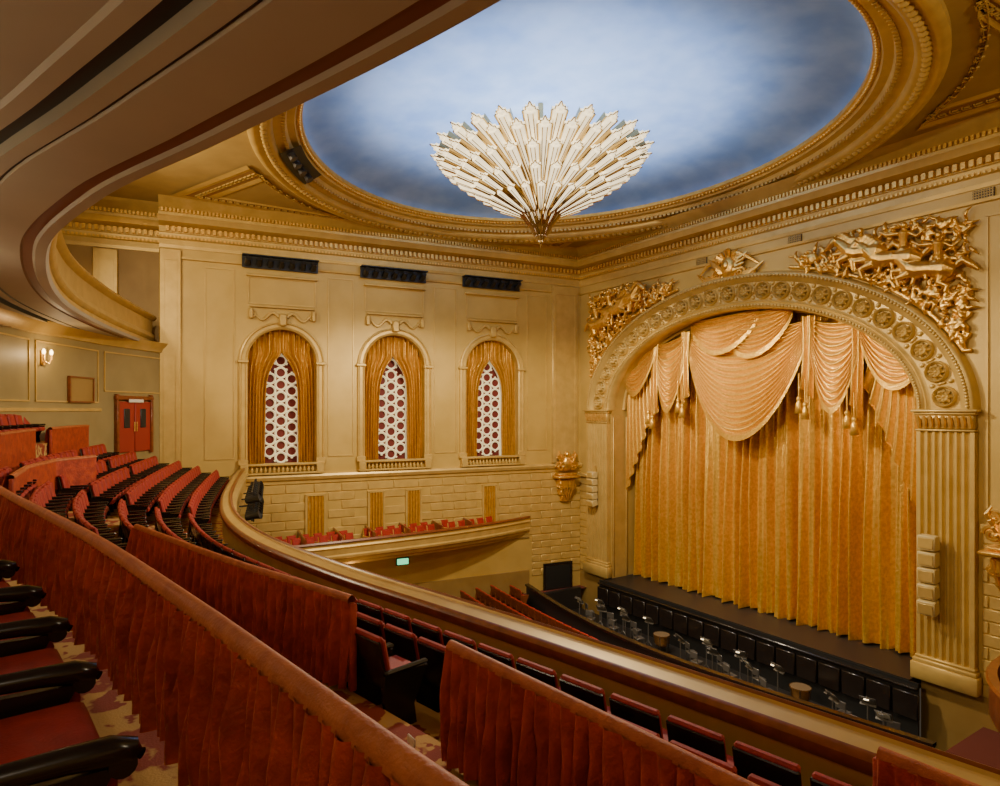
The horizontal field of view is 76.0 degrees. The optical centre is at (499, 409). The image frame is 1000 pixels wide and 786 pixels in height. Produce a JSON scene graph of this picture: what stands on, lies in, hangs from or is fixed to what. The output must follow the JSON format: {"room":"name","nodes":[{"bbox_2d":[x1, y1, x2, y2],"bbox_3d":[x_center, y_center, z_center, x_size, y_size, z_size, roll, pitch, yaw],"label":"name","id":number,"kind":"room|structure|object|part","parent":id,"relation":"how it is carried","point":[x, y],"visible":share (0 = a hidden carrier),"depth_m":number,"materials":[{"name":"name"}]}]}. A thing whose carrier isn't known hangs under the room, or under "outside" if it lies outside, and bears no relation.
{"room":"auditorium","nodes":[
{"label":"auditorium","id":0,"kind":"room"},
{"bbox_2d":[0,308,167,462],"bbox_3d":[-9.350,0.485,11.325,4.604,7.030,37.102,0,0,-25],"label":"wall","id":1,"kind":"structure","parent":0,"point":[36,392],"depth_m":23.04,"materials":[{"name":"beige paint"}]},
{"bbox_2d":[40,349,52,365],"bbox_3d":[-15.298,-1.775,21.531,0.250,0.550,0.500,0,0,-4],"label":"wall sconce","id":2,"kind":"object","parent":1,"relation":"attached to","point":[43,362],"visible":1,"depth_m":21.46,"materials":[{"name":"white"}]},
{"bbox_2d":[67,376,94,402],"bbox_3d":[-15.510,-0.750,23.722,0.100,0.960,1.560,0,0,-4],"label":"framed notice","id":3,"kind":"object","parent":1,"relation":"attached to","point":[79,389],"visible":1,"depth_m":23.64,"materials":[{"name":"gold metal"}]},
{"bbox_2d":[114,394,153,454],"bbox_3d":[-15.375,0.600,26.946,0.200,2.500,2.299,0,0,7],"label":"frame","id":4,"kind":"object","parent":1,"relation":"attached to","point":[117,397],"visible":0.9,"depth_m":25.96,"materials":[{"name":"brown wood"}]},
{"bbox_2d":[120,401,149,452],"bbox_3d":[-15.376,0.700,26.946,0.137,2.100,1.959,0,0,7],"label":"leaves","id":5,"kind":"object","parent":1,"relation":"attached to","point":[134,417],"visible":0.91,"depth_m":26.97,"materials":[{"name":"red wood"}]},
{"bbox_2d":[4,441,477,785],"bbox_3d":[-9.076,2.450,11.690,15.270,3.500,36.500,0,0,-33],"label":"floor","id":6,"kind":"structure","parent":0,"point":[108,712],"depth_m":4.70,"materials":[{"name":"carpet"}]},
{"bbox_2d":[0,559,29,611],"bbox_3d":[-3.564,1.296,4.313,0.987,0.927,0.692,0,0,43],"label":"seat","id":7,"kind":"object","parent":6,"relation":"on","point":[8,568],"visible":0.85,"depth_m":4.77,"materials":[{"name":"black paint"}]},
{"bbox_2d":[0,428,36,471],"bbox_3d":[-13.092,1.140,17.204,0.335,1.180,4.205,0,0,-26],"label":"partition wall","id":8,"kind":"structure","parent":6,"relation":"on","point":[16,446],"depth_m":17.22,"materials":[{"name":"red fabric"}]},
{"bbox_2d":[0,585,53,648],"bbox_3d":[-2.932,1.296,3.663,0.859,0.927,0.692,0,0,44],"label":"seat","id":9,"kind":"object","parent":6,"relation":"on","point":[16,599],"visible":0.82,"depth_m":4.03,"materials":[{"name":"black paint"}]},
{"bbox_2d":[0,616,80,702],"bbox_3d":[-2.367,1.296,3.047,0.692,0.927,0.844,0,0,-44],"label":"seat","id":10,"kind":"object","parent":6,"relation":"on","point":[27,652],"visible":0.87,"depth_m":3.36,"materials":[{"name":"black paint"}]},
{"bbox_2d":[2,455,96,499],"bbox_3d":[-10.723,1.665,15.031,0.815,0.830,5.986,0,0,-19],"label":"partition wall","id":11,"kind":"structure","parent":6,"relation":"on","point":[79,470],"depth_m":16.39,"materials":[{"name":"red fabric"}]},
{"bbox_2d":[45,425,89,455],"bbox_3d":[-15.130,1.140,22.398,0.325,1.180,4.215,0,0,-18],"label":"partition wall","id":12,"kind":"structure","parent":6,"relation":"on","point":[61,438],"depth_m":22.13,"materials":[{"name":"fabric"}]},
{"bbox_2d":[0,660,145,785],"bbox_3d":[-1.798,1.296,2.370,0.692,0.927,0.971,0,0,-40],"label":"seat","id":13,"kind":"object","parent":6,"relation":"on","point":[46,739],"visible":1,"depth_m":2.46,"materials":[{"name":"red fabric"}]},
{"bbox_2d":[0,485,468,785],"bbox_3d":[-3.052,1.250,4.573,0.319,0.740,13.280,0,0,-44],"label":"partition wall","id":14,"kind":"structure","parent":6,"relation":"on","point":[226,707],"depth_m":2.69,"materials":[{"name":"red fabric"}]},
{"bbox_2d":[126,524,356,691],"bbox_3d":[-3.777,2.340,8.371,6.077,0.960,0.287,0,0,42],"label":"partition wall","id":15,"kind":"structure","parent":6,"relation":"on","point":[311,625],"depth_m":7.26,"materials":[{"name":"red fabric"}]},
{"bbox_2d":[407,733,415,747],"bbox_3d":[-0.674,2.592,4.874,0.020,0.215,0.120,0,0,-33],"label":"marker light","id":16,"kind":"object","parent":6,"relation":"on","point":[412,742],"visible":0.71,"depth_m":4.85,"materials":[{"name":"beige plastic"}]},
{"bbox_2d":[0,414,851,785],"bbox_3d":[-8.340,1.686,14.099,9.714,3.827,29.681,0,0,-33],"label":"seating","id":17,"kind":"object","parent":6,"relation":"on","point":[397,654],"visible":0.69,"depth_m":7.59,"materials":[{"name":"red fabric"}]},
{"bbox_2d":[440,640,759,785],"bbox_3d":[1.156,2.340,3.202,0.240,0.960,5.094,0,0,-39],"label":"partition wall","id":18,"kind":"structure","parent":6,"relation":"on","point":[501,725],"depth_m":4.29,"materials":[{"name":"red fabric"}]},
{"bbox_2d":[220,468,999,785],"bbox_3d":[-4.895,3.650,13.822,6.602,1.900,35.400,0,0,-33],"label":"parapet","id":19,"kind":"object","parent":6,"relation":"on","point":[841,749],"visible":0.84,"depth_m":6.90,"materials":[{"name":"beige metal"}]},
{"bbox_2d":[239,478,263,521],"bbox_3d":[-9.789,3.500,25.328,0.827,1.200,4.630,0,0,-19],"label":"cluster","id":20,"kind":"object","parent":19,"relation":"attached to","point":[254,499],"visible":1,"depth_m":23.64,"materials":[{"name":"black metal"}]},
{"bbox_2d":[873,746,981,785],"bbox_3d":[2.997,2.790,3.416,0.206,1.180,1.926,0,0,-37],"label":"partition wall","id":21,"kind":"structure","parent":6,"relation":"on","point":[890,768],"depth_m":4.02,"materials":[{"name":"red fabric"}]},
{"bbox_2d":[66,244,579,590],"bbox_3d":[-13.530,1.300,30.355,40.001,21.400,1.200,0,0,-25],"label":"wall","id":22,"kind":"structure","parent":0,"point":[138,271],"depth_m":32.51,"materials":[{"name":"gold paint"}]},
{"bbox_2d":[242,253,318,273],"bbox_3d":[-10.494,-7.037,30.721,3.500,0.575,0.640,0,0,-25],"label":"rack","id":23,"kind":"object","parent":22,"relation":"attached to","point":[249,260],"visible":1,"depth_m":30.71,"materials":[{"name":"black metal"}]},
{"bbox_2d":[247,330,314,463],"bbox_3d":[-10.716,-0.680,31.423,3.240,6.640,0.231,0,0,-25],"label":"drapes","id":24,"kind":"object","parent":22,"relation":"attached to","point":[263,353],"visible":0.91,"depth_m":31.32,"materials":[{"name":"gold fabric"}]},
{"bbox_2d":[265,354,296,462],"bbox_3d":[-10.926,-0.600,31.866,3.300,6.800,0.040,0,0,-25],"label":"pane","id":25,"kind":"object","parent":22,"relation":"attached to","point":[280,372],"visible":0.14,"depth_m":31.87,"materials":[{"name":"red"}]},
{"bbox_2d":[265,353,297,462],"bbox_3d":[-10.871,-0.214,31.748,1.812,5.849,0.121,0,0,-25],"label":"lattice screen","id":26,"kind":"object","parent":25,"relation":"attached to","point":[275,375],"visible":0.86,"depth_m":31.75,"materials":[{"name":"beige"}]},
{"bbox_2d":[61,194,579,286],"bbox_3d":[-13.305,-8.375,29.878,40.004,2.050,2.250,0,0,-25],"label":"trim","id":27,"kind":"structure","parent":22,"relation":"attached to","point":[171,221],"depth_m":30.92,"materials":[{"name":"gold metal"}]},
{"bbox_3d":[-13.306,-8.375,29.881,40.001,2.050,2.250,0,0,-25],"label":"cornice","id":28,"kind":"part","parent":27,"relation":"part of","materials":[{"name":"paint"}]},
{"bbox_2d":[92,247,581,575],"bbox_3d":[-8.803,1.140,32.010,30.035,16.880,1.391,0,0,-22],"label":"wall ornament","id":29,"kind":"object","parent":22,"relation":"attached to","point":[564,299],"visible":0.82,"depth_m":33.39,"materials":[{"name":"beige paint"}]},
{"bbox_2d":[378,357,404,458],"bbox_3d":[-5.866,-0.600,34.264,3.300,6.800,0.040,0,0,-25],"label":"pane","id":30,"kind":"object","parent":22,"relation":"attached to","point":[391,375],"visible":0.14,"depth_m":34.27,"materials":[{"name":"red"}]},
{"bbox_2d":[378,359,406,458],"bbox_3d":[-5.810,-0.214,34.146,1.812,5.849,0.121,0,0,-25],"label":"lattice screen","id":31,"kind":"object","parent":30,"relation":"attached to","point":[396,377],"visible":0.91,"depth_m":34.19,"materials":[{"name":"beige"}]},
{"bbox_2d":[365,336,421,459],"bbox_3d":[-5.656,-0.680,33.821,3.240,6.640,0.231,0,0,-25],"label":"drapes","id":32,"kind":"object","parent":22,"relation":"attached to","point":[382,351],"visible":0.88,"depth_m":33.87,"materials":[{"name":"gold fabric"}]},
{"bbox_2d":[360,264,427,282],"bbox_3d":[-5.434,-7.037,33.119,3.500,0.575,0.640,0,0,-25],"label":"rack","id":33,"kind":"object","parent":22,"relation":"attached to","point":[366,271],"visible":1,"depth_m":33.08,"materials":[{"name":"black metal"}]},
{"bbox_2d":[396,557,408,565],"bbox_3d":[-5.106,7.950,33.594,0.700,0.400,0.120,0,0,-25],"label":"exit sign","id":34,"kind":"object","parent":22,"relation":"attached to","point":[404,560],"visible":1,"depth_m":33.55,"materials":[{"name":"green plastic"}]},
{"bbox_2d":[274,516,530,563],"bbox_3d":[-6.031,6.600,31.343,18.622,1.500,3.395,0,0,-26],"label":"tier","id":35,"kind":"object","parent":22,"relation":"attached to","point":[380,543],"visible":0.64,"depth_m":31.89,"materials":[{"name":"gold metal"}]},
{"bbox_2d":[414,570,528,597],"bbox_3d":[-7.825,9.900,32.328,21.001,1.400,0.120,0,0,-25],"label":"wall","id":36,"kind":"structure","parent":22,"relation":"attached to","point":[518,579],"depth_m":35.48,"materials":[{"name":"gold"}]},
{"bbox_2d":[477,362,501,455],"bbox_3d":[-0.805,-0.600,36.662,3.300,6.800,0.040,0,0,-25],"label":"pane","id":37,"kind":"object","parent":22,"relation":"attached to","point":[486,377],"visible":0.14,"depth_m":36.71,"materials":[{"name":"red"}]},
{"bbox_2d":[477,360,500,455],"bbox_3d":[-0.749,-0.214,36.544,1.812,5.849,0.121,0,0,-25],"label":"lattice screen","id":38,"kind":"object","parent":37,"relation":"attached to","point":[482,385],"visible":0.87,"depth_m":36.61,"materials":[{"name":"beige"}]},
{"bbox_2d":[466,341,514,456],"bbox_3d":[-0.595,-0.680,36.218,3.240,6.640,0.231,0,0,-25],"label":"drapes","id":39,"kind":"object","parent":22,"relation":"attached to","point":[499,356],"visible":0.87,"depth_m":36.32,"materials":[{"name":"gold fabric"}]},
{"bbox_2d":[462,275,522,291],"bbox_3d":[-0.373,-7.037,35.517,3.500,0.575,0.640,0,0,-25],"label":"rack","id":40,"kind":"object","parent":22,"relation":"attached to","point":[473,281],"visible":1,"depth_m":35.46,"materials":[{"name":"black metal"}]},
{"bbox_2d":[543,560,571,590],"bbox_3d":[3.398,9.750,37.602,1.920,1.620,0.120,0,0,-25],"label":"door","id":41,"kind":"structure","parent":22,"relation":"in","point":[556,576],"depth_m":37.56,"materials":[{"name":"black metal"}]},
{"bbox_2d":[552,451,580,501],"bbox_3d":[3.900,3.878,37.475,1.602,2.994,0.800,0,0,-25],"label":"wall bracket","id":42,"kind":"object","parent":22,"relation":"attached to","point":[565,485],"visible":1,"depth_m":37.32,"materials":[{"name":"gold metal"}]},
{"bbox_2d":[107,0,999,247],"bbox_3d":[-4.550,-9.400,17.212,43.200,0.001,42.200,0,0,-33],"label":"ceiling","id":43,"kind":"structure","parent":0,"point":[236,152],"depth_m":23.18,"materials":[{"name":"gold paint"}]},
{"bbox_2d":[170,166,348,220],"bbox_3d":[-9.229,-9.335,27.985,8.742,0.070,5.442,0,0,-33],"label":"ceiling panel","id":44,"kind":"object","parent":43,"relation":"attached to","point":[243,186],"depth_m":27.79,"materials":[{"name":"gold metal"}]},
{"bbox_2d":[280,145,320,183],"bbox_3d":[-7.669,-9.356,24.691,0.852,0.489,3.177,0,0,-1],"label":"ceiling light slot","id":45,"kind":"object","parent":43,"relation":"attached to","point":[295,159],"visible":1,"depth_m":24.48,"materials":[{"name":"black metal"}]},
{"bbox_2d":[247,0,951,243],"bbox_3d":[2.140,-9.565,23.611,21.300,0.970,24.100,0,0,-33],"label":"rim","id":46,"kind":"object","parent":43,"relation":"attached to","point":[912,39],"depth_m":23.67,"materials":[{"name":"gold metal"}]},
{"bbox_2d":[916,0,999,131],"bbox_3d":[12.459,-9.335,17.672,7.613,0.070,4.772,0,0,-33],"label":"ceiling panel","id":47,"kind":"object","parent":43,"relation":"attached to","point":[979,92],"visible":1,"depth_m":18.31,"materials":[{"name":"beige paint"}]},
{"bbox_2d":[543,242,572,247],"bbox_3d":[0.881,-9.335,35.574,6.230,0.070,3.629,0,0,-33],"label":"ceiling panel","id":48,"kind":"object","parent":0,"point":[564,244],"depth_m":36.04,"materials":[{"name":"gold metal"}]},
{"bbox_2d":[302,0,872,217],"bbox_3d":[2.140,-10.550,23.611,17.840,1.100,20.640,0,0,-33],"label":"ceiling","id":49,"kind":"structure","parent":0,"point":[722,89],"depth_m":21.41,"materials":[{"name":"blue paint"}]},
{"bbox_2d":[429,100,654,247],"bbox_3d":[1.471,-8.465,23.173,8.050,5.230,7.993,0,0,1],"label":"chandelier","id":50,"kind":"object","parent":49,"relation":"hanging from","point":[538,170],"visible":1,"depth_m":21.25,"materials":[{"name":"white glass"}]},
{"bbox_2d":[544,586,833,709],"bbox_3d":[7.838,11.300,27.689,5.600,1.800,21.000,0,0,-33],"label":"floor","id":51,"kind":"structure","parent":0,"point":[565,597],"depth_m":33.07,"materials":[{"name":"black wood"}]},
{"bbox_2d":[574,596,583,613],"bbox_3d":[4.291,10.860,34.927,0.501,1.481,0.530,0,0,-33],"label":"music stand","id":52,"kind":"object","parent":51,"relation":"on","point":[580,601],"visible":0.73,"depth_m":34.94,"materials":[{"name":"grey"}]},
{"bbox_2d":[585,603,594,616],"bbox_3d":[4.957,11.141,35.368,0.449,0.921,0.420,0,0,-12],"label":"chair","id":53,"kind":"object","parent":51,"relation":"on","point":[586,604],"visible":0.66,"depth_m":35.43,"materials":[{"name":"grey"}]},
{"bbox_2d":[586,610,595,621],"bbox_3d":[4.858,11.141,34.240,0.420,0.921,0.449,0,0,35],"label":"chair","id":54,"kind":"object","parent":51,"relation":"on","point":[589,613],"visible":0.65,"depth_m":34.10,"materials":[{"name":"grey"}]},
{"bbox_2d":[595,598,604,624],"bbox_3d":[5.354,10.860,34.570,0.491,1.481,0.533,0,0,-33],"label":"music stand","id":55,"kind":"object","parent":51,"relation":"on","point":[600,602],"visible":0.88,"depth_m":34.59,"materials":[{"name":"grey"}]},
{"bbox_2d":[596,605,606,624],"bbox_3d":[5.272,10.860,33.435,0.520,1.481,0.494,0,0,33],"label":"music stand","id":56,"kind":"object","parent":51,"relation":"on","point":[600,608],"visible":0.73,"depth_m":33.46,"materials":[{"name":"grey metal"}]},
{"bbox_2d":[607,612,616,627],"bbox_3d":[5.925,11.141,33.886,0.420,0.921,0.449,0,0,36],"label":"chair","id":57,"kind":"object","parent":51,"relation":"on","point":[609,615],"visible":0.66,"depth_m":33.77,"materials":[{"name":"grey"}]},
{"bbox_2d":[608,618,618,630],"bbox_3d":[5.818,11.141,32.769,0.449,0.921,0.420,0,0,-40],"label":"chair","id":58,"kind":"object","parent":51,"relation":"on","point":[610,621],"visible":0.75,"depth_m":32.69,"materials":[{"name":"grey plastic"}]},
{"bbox_2d":[618,606,627,633],"bbox_3d":[6.321,10.860,33.099,0.499,1.481,0.528,0,0,-33],"label":"music stand","id":59,"kind":"object","parent":51,"relation":"on","point":[623,610],"visible":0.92,"depth_m":33.12,"materials":[{"name":"grey"}]},
{"bbox_2d":[620,613,630,635],"bbox_3d":[6.215,10.860,31.979,0.493,1.481,0.522,0,0,-33],"label":"music stand","id":60,"kind":"object","parent":51,"relation":"on","point":[625,617],"visible":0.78,"depth_m":31.99,"materials":[{"name":"grey"}]},
{"bbox_2d":[630,621,641,640],"bbox_3d":[6.885,11.141,32.415,0.449,0.921,0.420,0,0,-38],"label":"chair","id":61,"kind":"object","parent":51,"relation":"on","point":[632,624],"visible":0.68,"depth_m":32.36,"materials":[{"name":"grey"}]},
{"bbox_2d":[633,628,644,642],"bbox_3d":[6.777,11.141,31.300,0.449,0.921,0.420,0,0,-17],"label":"chair","id":62,"kind":"object","parent":51,"relation":"on","point":[637,638],"visible":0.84,"depth_m":31.25,"materials":[{"name":"grey plastic"}]},
{"bbox_2d":[643,615,653,645],"bbox_3d":[7.277,10.860,31.622,0.490,1.481,0.538,0,0,-33],"label":"music stand","id":63,"kind":"object","parent":51,"relation":"on","point":[648,620],"visible":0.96,"depth_m":31.64,"materials":[{"name":"grey metal"}]},
{"bbox_2d":[653,631,669,652],"bbox_3d":[7.728,11.159,30.601,0.800,0.887,0.836,0,0,-33],"label":"drum","id":64,"kind":"object","parent":51,"relation":"on","point":[661,639],"visible":0.9,"depth_m":30.36,"materials":[{"name":"brown wood"}]},
{"bbox_2d":[673,633,685,657],"bbox_3d":[8.131,10.860,29.050,0.494,1.481,0.520,0,0,-15],"label":"music stand","id":65,"kind":"object","parent":51,"relation":"on","point":[681,640],"visible":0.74,"depth_m":29.05,"materials":[{"name":"grey"}]},
{"bbox_2d":[685,641,697,660],"bbox_3d":[8.806,11.141,29.474,0.449,0.921,0.420,0,0,-11],"label":"chair","id":66,"kind":"object","parent":51,"relation":"on","point":[687,645],"visible":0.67,"depth_m":29.45,"materials":[{"name":"grey plastic"}]},
{"bbox_2d":[690,651,702,665],"bbox_3d":[8.703,11.141,28.349,0.457,0.921,0.428,0,0,-33],"label":"chair","id":67,"kind":"object","parent":51,"relation":"on","point":[694,655],"visible":0.69,"depth_m":28.27,"materials":[{"name":"grey"}]},
{"bbox_2d":[700,636,712,668],"bbox_3d":[9.206,10.860,28.677,0.493,1.481,0.523,0,0,-33],"label":"music stand","id":68,"kind":"object","parent":51,"relation":"on","point":[707,642],"visible":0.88,"depth_m":28.69,"materials":[{"name":"grey metal"}]},
{"bbox_2d":[706,646,718,669],"bbox_3d":[9.093,10.860,27.553,0.486,1.481,0.545,0,0,-33],"label":"music stand","id":69,"kind":"object","parent":51,"relation":"on","point":[713,651],"visible":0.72,"depth_m":27.57,"materials":[{"name":"grey metal"}]},
{"bbox_2d":[717,654,729,672],"bbox_3d":[9.768,11.141,28.000,0.449,0.921,0.420,0,0,-13],"label":"chair","id":70,"kind":"object","parent":51,"relation":"on","point":[719,657],"visible":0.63,"depth_m":27.94,"materials":[{"name":"grey"}]},
{"bbox_2d":[723,663,737,677],"bbox_3d":[9.664,11.141,26.879,0.449,0.921,0.420,0,0,-19],"label":"chair","id":71,"kind":"object","parent":51,"relation":"on","point":[726,668],"visible":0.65,"depth_m":26.78,"materials":[{"name":"grey"}]},
{"bbox_2d":[525,583,936,747],"bbox_3d":[6.419,10.650,26.524,1.649,2.100,20.200,0,0,-33],"label":"rail","id":72,"kind":"object","parent":51,"relation":"on","point":[537,599],"visible":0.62,"depth_m":26.11,"materials":[{"name":"black paint"}]},
{"bbox_2d":[733,649,746,679],"bbox_3d":[10.181,10.860,27.190,0.520,1.481,0.494,0,0,40],"label":"music stand","id":73,"kind":"object","parent":51,"relation":"on","point":[740,654],"visible":0.85,"depth_m":27.22,"materials":[{"name":"grey metal"}]},
{"bbox_2d":[740,658,753,681],"bbox_3d":[10.054,10.860,26.108,0.494,1.481,0.520,0,0,-10],"label":"music stand","id":74,"kind":"object","parent":51,"relation":"on","point":[748,665],"visible":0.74,"depth_m":26.11,"materials":[{"name":"grey metal"}]},
{"bbox_2d":[752,667,766,685],"bbox_3d":[10.731,11.141,26.524,0.449,0.921,0.420,0,0,-21],"label":"chair","id":75,"kind":"object","parent":51,"relation":"on","point":[755,671],"visible":0.66,"depth_m":26.48,"materials":[{"name":"grey"}]},
{"bbox_2d":[760,678,771,689],"bbox_3d":[10.625,11.141,25.407,0.449,0.921,0.420,0,0,-12],"label":"chair","id":76,"kind":"object","parent":51,"relation":"on","point":[763,682],"visible":0.42,"depth_m":25.35,"materials":[{"name":"grey"}]},
{"bbox_2d":[771,662,784,691],"bbox_3d":[11.125,10.860,25.741,0.494,1.481,0.520,0,0,-22],"label":"music stand","id":77,"kind":"object","parent":51,"relation":"on","point":[777,668],"visible":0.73,"depth_m":25.75,"materials":[{"name":"grey metal"}]},
{"bbox_2d":[789,682,811,701],"bbox_3d":[11.639,11.159,24.794,0.800,0.887,0.836,0,0,-33],"label":"drum","id":78,"kind":"object","parent":51,"relation":"on","point":[798,690],"visible":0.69,"depth_m":24.57,"materials":[{"name":"brown wood"}]},
{"bbox_2d":[824,689,839,708],"bbox_3d":[11.979,10.860,23.161,0.494,1.481,0.520,0,0,-10],"label":"music stand","id":79,"kind":"object","parent":51,"relation":"on","point":[833,698],"visible":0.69,"depth_m":23.13,"materials":[{"name":"grey metal"}]},
{"bbox_2d":[835,701,851,713],"bbox_3d":[12.657,11.141,23.574,0.459,0.921,0.431,0,0,-33],"label":"chair","id":80,"kind":"object","parent":51,"relation":"on","point":[841,705],"visible":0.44,"depth_m":23.47,"materials":[{"name":"grey"}]},
{"bbox_2d":[859,695,876,719],"bbox_3d":[13.068,10.860,22.769,0.520,1.481,0.494,0,0,39],"label":"music stand","id":81,"kind":"object","parent":51,"relation":"on","point":[866,701],"visible":0.75,"depth_m":22.80,"materials":[{"name":"grey metal"}]},
{"bbox_2d":[874,710,892,724],"bbox_3d":[12.940,10.860,21.657,0.484,1.481,0.554,0,0,-33],"label":"music stand","id":82,"kind":"object","parent":51,"relation":"on","point":[880,715],"visible":0.7,"depth_m":21.66,"materials":[{"name":"grey metal"}]},
{"bbox_2d":[887,721,899,729],"bbox_3d":[13.621,11.141,22.097,0.420,0.921,0.449,0,0,41],"label":"chair","id":83,"kind":"object","parent":51,"relation":"on","point":[895,725],"visible":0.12,"depth_m":21.92,"materials":[{"name":"grey"}]},
{"bbox_2d":[524,585,999,769],"bbox_3d":[-4.988,10.500,16.329,40.500,0.001,41.200,0,0,-33],"label":"floor","id":84,"kind":"structure","parent":0,"point":[982,746],"depth_m":19.91,"materials":[{"name":"brown carpet"}]},
{"bbox_2d":[460,585,597,639],"bbox_3d":[-0.175,10.036,29.677,7.246,0.927,10.532,0,0,-26],"label":"seating","id":85,"kind":"object","parent":84,"relation":"on","point":[514,602],"visible":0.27,"depth_m":32.52,"materials":[{"name":"red fabric"}]},
{"bbox_2d":[985,656,999,733],"bbox_3d":[13.377,8.275,14.084,8.120,4.450,4.060,0,0,-33],"label":"balcony","id":86,"kind":"object","parent":84,"relation":"on","point":[992,673],"visible":1,"depth_m":14.26,"materials":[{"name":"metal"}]},
{"bbox_2d":[603,574,920,688],"bbox_3d":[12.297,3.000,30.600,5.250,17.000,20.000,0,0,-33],"label":"floor","id":87,"kind":"structure","parent":0,"point":[870,655],"depth_m":27.82,"materials":[{"name":"black wood"}]},
{"bbox_2d":[597,579,919,735],"bbox_3d":[10.068,10.900,29.121,0.260,2.700,16.480,0,0,-33],"label":"stage front","id":88,"kind":"object","parent":87,"relation":"attached to","point":[897,697],"visible":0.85,"depth_m":26.79,"materials":[{"name":"black wood"}]},
{"bbox_2d":[580,184,999,750],"bbox_3d":[14.783,1.550,24.825,1.900,21.900,33.650,0,0,-33],"label":"wall","id":89,"kind":"structure","parent":0,"point":[948,716],"depth_m":22.03,"materials":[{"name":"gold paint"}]},
{"bbox_2d":[583,410,626,578],"bbox_3d":[6.092,4.740,37.094,1.680,9.520,2.045,0,0,-33],"label":"fluted pilaster","id":90,"kind":"object","parent":89,"relation":"attached to","point":[606,527],"visible":0.97,"depth_m":36.43,"materials":[{"name":"beige paint"}]},
{"bbox_2d":[586,466,597,510],"bbox_3d":[5.278,4.500,36.586,0.549,2.600,0.560,0,0,-33],"label":"stack","id":91,"kind":"object","parent":90,"relation":"attached to","point":[591,481],"visible":1,"depth_m":36.39,"materials":[{"name":"beige"}]},
{"bbox_2d":[584,278,678,376],"bbox_3d":[6.787,-4.457,34.633,0.689,5.076,6.963,0,0,-33],"label":"relief","id":92,"kind":"object","parent":89,"relation":"attached to","point":[629,299],"visible":0.99,"depth_m":35.23,"materials":[{"name":"gold metal"}]},
{"bbox_2d":[696,257,706,265],"bbox_3d":[9.687,-7.120,30.783,0.090,0.360,0.620,0,0,-33],"label":"air vent","id":93,"kind":"object","parent":89,"relation":"in","point":[700,261],"visible":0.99,"depth_m":30.72,"materials":[{"name":"brown"}]},
{"bbox_2d":[697,248,763,282],"bbox_3d":[10.482,-6.669,29.391,0.631,1.552,3.638,0,0,-33],"label":"cartouche","id":94,"kind":"object","parent":89,"relation":"attached to","point":[731,264],"visible":0.97,"depth_m":29.17,"materials":[{"name":"gold metal"}]},
{"bbox_2d":[626,309,917,505],"bbox_3d":[11.254,0.100,29.895,0.959,9.400,15.600,0,0,-33],"label":"valance","id":95,"kind":"object","parent":89,"relation":"attached to","point":[743,365],"visible":0.88,"depth_m":28.62,"materials":[{"name":"gold fabric"}]},
{"bbox_2d":[633,312,915,656],"bbox_3d":[12.061,2.350,30.422,1.046,14.300,15.697,0,0,-34],"label":"stage curtain","id":96,"kind":"object","parent":89,"relation":"hanging from","point":[812,522],"visible":0.56,"depth_m":28.79,"materials":[{"name":"gold fabric"}]},
{"bbox_2d":[586,270,980,409],"bbox_3d":[10.918,-3.053,29.676,1.570,6.245,19.636,0,0,-33],"label":"proscenium arch","id":97,"kind":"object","parent":89,"relation":"attached to","point":[941,376],"depth_m":25.53,"materials":[{"name":"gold metal"}]},
{"bbox_2d":[577,109,999,286],"bbox_3d":[13.534,-8.375,24.039,1.050,2.050,33.700,0,0,-33],"label":"crown molding","id":98,"kind":"structure","parent":89,"relation":"attached to","point":[963,156],"depth_m":25.41,"materials":[{"name":"gold metal"}]},
{"bbox_2d":[578,195,999,697],"bbox_3d":[13.926,1.240,24.253,0.240,16.480,33.630,0,0,-33],"label":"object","id":99,"kind":"structure","parent":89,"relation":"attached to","point":[988,589],"depth_m":21.09,"materials":[{"name":"beige paint"}]},
{"bbox_2d":[787,234,801,243],"bbox_3d":[12.311,-7.120,26.764,0.090,0.360,0.620,0,0,-33],"label":"air vent","id":100,"kind":"object","parent":89,"relation":"in","point":[796,238],"visible":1,"depth_m":26.71,"materials":[{"name":"brown metal"}]},
{"bbox_2d":[788,207,982,352],"bbox_3d":[13.798,-4.457,23.894,0.689,5.076,6.936,0,0,-33],"label":"relief","id":101,"kind":"object","parent":89,"relation":"attached to","point":[861,253],"visible":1,"depth_m":22.50,"materials":[{"name":"gold metal"}]},
{"bbox_2d":[910,409,981,697],"bbox_3d":[15.768,4.740,22.273,1.680,9.520,2.045,0,0,-33],"label":"fluted pilaster","id":102,"kind":"object","parent":89,"relation":"attached to","point":[946,655],"visible":0.94,"depth_m":21.80,"materials":[{"name":"beige paint"}]},
{"bbox_2d":[916,534,939,616],"bbox_3d":[14.702,5.664,21.959,0.559,2.729,0.560,0,0,-33],"label":"stack","id":103,"kind":"object","parent":102,"relation":"attached to","point":[928,559],"visible":1,"depth_m":21.78,"materials":[{"name":"brown"}]},
{"bbox_2d":[972,186,994,200],"bbox_3d":[15.974,-7.120,21.154,0.090,0.360,0.620,0,0,-33],"label":"air vent","id":104,"kind":"object","parent":89,"relation":"in","point":[988,192],"visible":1,"depth_m":21.14,"materials":[{"name":"brown metal"}]},
{"bbox_2d":[977,505,999,591],"bbox_3d":[16.129,4.578,20.240,0.800,2.994,1.602,0,0,-33],"label":"wall bracket","id":105,"kind":"object","parent":89,"relation":"attached to","point":[993,528],"visible":1,"depth_m":20.48,"materials":[{"name":"gold metal"}]},
{"bbox_3d":[-9.216,-4.600,11.300,9.934,2.400,36.800,0,0,-33],"label":"floor","id":106,"kind":"structure","parent":0,"visible":0},
{"bbox_2d":[0,0,500,340],"bbox_3d":[-12.335,-3.570,9.264,18.684,1.360,36.800,0,0,-33],"label":"balcony","id":107,"kind":"object","parent":106,"relation":"attached to","point":[98,97],"visible":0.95,"depth_m":5.81,"materials":[{"name":"beige paint"}]}
]}

